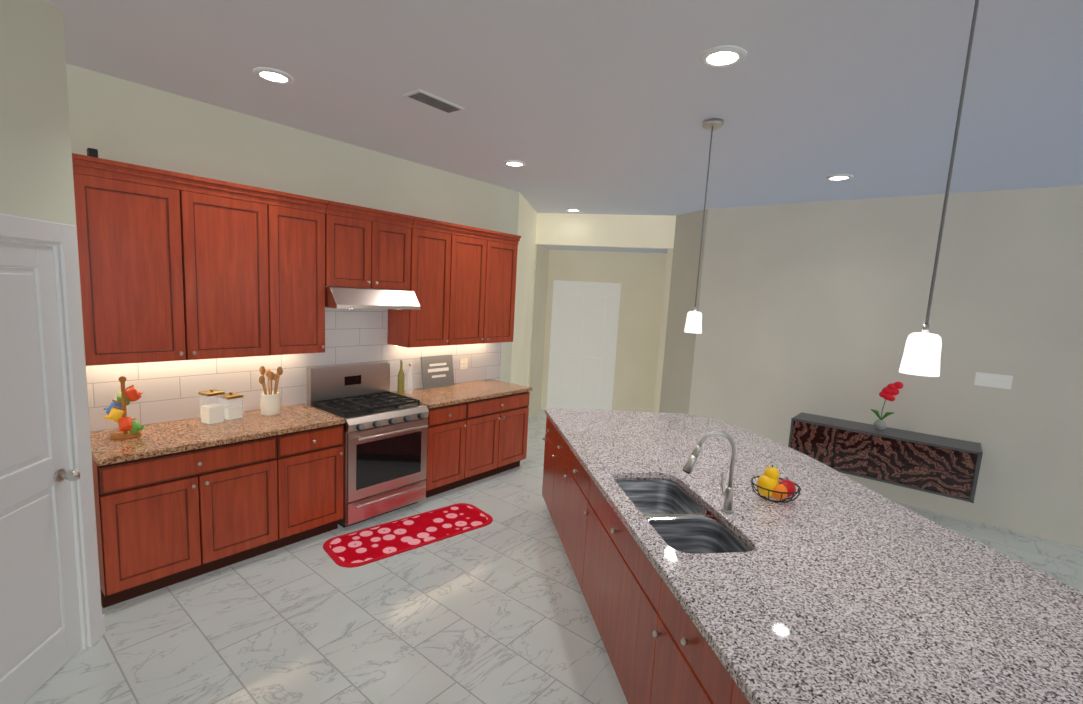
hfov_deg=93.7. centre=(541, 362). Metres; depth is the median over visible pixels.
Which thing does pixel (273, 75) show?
recessed light
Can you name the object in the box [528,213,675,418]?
wall
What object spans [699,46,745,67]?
recessed light
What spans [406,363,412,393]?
bottle
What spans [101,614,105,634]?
baseboard
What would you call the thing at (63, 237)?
door frame
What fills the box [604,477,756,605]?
sink
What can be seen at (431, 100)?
ceiling vent
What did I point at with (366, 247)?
upper cabinet
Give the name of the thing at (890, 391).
vase
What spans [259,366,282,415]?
utensil crock
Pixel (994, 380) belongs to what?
switch plate
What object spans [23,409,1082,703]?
floor
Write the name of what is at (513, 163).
recessed light
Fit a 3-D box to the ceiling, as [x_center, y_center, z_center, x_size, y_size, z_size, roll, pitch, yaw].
[0.568,-1.600,3.224,13.500,0.050,13.500,9,10,38]
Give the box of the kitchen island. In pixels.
[542,408,1082,703]
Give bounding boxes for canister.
[198,389,224,424]
[219,392,243,420]
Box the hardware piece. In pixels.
[54,469,79,481]
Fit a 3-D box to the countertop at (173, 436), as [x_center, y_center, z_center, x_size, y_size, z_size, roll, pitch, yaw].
[-2.194,0.457,3.504,0.642,0.038,1.440,9,10,38]
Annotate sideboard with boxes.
[788,412,982,502]
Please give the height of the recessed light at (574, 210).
0.012 m
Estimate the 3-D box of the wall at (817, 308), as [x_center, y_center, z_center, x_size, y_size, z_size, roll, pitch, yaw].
[4.938,0.101,4.213,7.548,3.100,0.120,9,10,38]
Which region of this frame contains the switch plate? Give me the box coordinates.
[974,372,1012,388]
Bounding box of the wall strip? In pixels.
[510,192,536,386]
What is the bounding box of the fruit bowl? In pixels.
[751,465,800,502]
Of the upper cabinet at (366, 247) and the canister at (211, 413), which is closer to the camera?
the canister at (211, 413)
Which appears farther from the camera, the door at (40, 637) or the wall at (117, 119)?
the wall at (117, 119)
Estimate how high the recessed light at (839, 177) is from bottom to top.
0.012 m
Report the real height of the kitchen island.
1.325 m
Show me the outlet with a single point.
(463, 363)
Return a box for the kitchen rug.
[323,503,492,567]
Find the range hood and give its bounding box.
[325,287,419,309]
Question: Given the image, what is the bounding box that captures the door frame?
[0,213,102,648]
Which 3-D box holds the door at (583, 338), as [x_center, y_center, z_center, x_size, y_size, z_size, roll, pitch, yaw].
[0.674,-0.225,8.337,1.100,2.174,0.024,5,8,13]
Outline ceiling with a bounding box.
[46,0,1082,215]
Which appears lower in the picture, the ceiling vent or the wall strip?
the wall strip
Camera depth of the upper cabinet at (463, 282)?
5.19 m
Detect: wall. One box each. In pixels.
[0,0,101,647]
[66,63,518,382]
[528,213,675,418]
[659,209,707,413]
[688,185,1082,547]
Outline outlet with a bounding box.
[459,358,467,368]
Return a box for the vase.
[870,382,903,429]
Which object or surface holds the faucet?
on the kitchen island
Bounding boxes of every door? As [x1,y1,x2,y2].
[0,240,81,703]
[546,280,620,409]
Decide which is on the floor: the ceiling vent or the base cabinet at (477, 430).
the base cabinet at (477, 430)
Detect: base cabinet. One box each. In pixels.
[92,432,281,607]
[282,424,343,546]
[420,403,468,497]
[465,391,529,484]
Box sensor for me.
[87,148,97,157]
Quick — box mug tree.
[103,376,145,439]
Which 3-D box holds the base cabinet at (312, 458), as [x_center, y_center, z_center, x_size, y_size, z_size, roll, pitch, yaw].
[-1.925,0.879,3.934,0.631,0.880,0.495,9,10,38]
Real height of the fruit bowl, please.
0.188 m
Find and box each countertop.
[90,404,344,463]
[393,379,531,406]
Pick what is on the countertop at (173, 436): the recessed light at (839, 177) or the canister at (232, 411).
the canister at (232, 411)
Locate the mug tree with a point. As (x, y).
(116, 411)
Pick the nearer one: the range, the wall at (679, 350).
the range
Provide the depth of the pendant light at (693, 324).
3.40 m
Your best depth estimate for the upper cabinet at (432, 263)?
4.69 m
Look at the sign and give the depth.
5.25 m
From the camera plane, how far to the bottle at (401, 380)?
4.81 m
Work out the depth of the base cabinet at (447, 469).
4.74 m
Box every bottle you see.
[397,359,404,393]
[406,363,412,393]
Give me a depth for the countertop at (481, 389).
5.09 m
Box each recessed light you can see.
[253,67,293,83]
[503,160,525,166]
[566,209,580,211]
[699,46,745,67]
[826,174,852,180]
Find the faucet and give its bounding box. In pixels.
[682,430,735,513]
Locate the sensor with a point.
(91, 152)
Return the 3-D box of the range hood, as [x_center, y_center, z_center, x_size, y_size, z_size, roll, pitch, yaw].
[-1.492,-0.539,4.287,0.496,0.160,0.777,9,10,38]
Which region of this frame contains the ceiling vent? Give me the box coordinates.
[404,89,464,113]
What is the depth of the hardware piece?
2.41 m
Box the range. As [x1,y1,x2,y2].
[307,361,428,527]
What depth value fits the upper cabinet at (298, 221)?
3.74 m
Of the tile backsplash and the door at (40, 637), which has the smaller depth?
the door at (40, 637)
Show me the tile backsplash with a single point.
(170, 390)
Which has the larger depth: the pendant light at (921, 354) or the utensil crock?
the utensil crock
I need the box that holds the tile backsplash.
[86,286,501,431]
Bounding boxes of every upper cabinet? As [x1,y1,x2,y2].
[72,153,271,365]
[272,190,327,354]
[325,200,414,289]
[387,216,454,347]
[451,224,518,344]
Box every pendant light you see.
[684,118,723,332]
[899,0,978,376]
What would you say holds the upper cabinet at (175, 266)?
attached to the wall at (117, 119)
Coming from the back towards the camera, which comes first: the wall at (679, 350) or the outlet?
the wall at (679, 350)
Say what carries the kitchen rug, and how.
on the floor
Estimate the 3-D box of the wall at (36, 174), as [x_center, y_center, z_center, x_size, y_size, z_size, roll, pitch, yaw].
[-2.087,0.150,0.963,0.120,3.100,3.200,2,8,-10]
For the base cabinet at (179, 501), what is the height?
0.880 m
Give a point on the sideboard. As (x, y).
(940, 465)
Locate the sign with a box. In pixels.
[421,355,453,388]

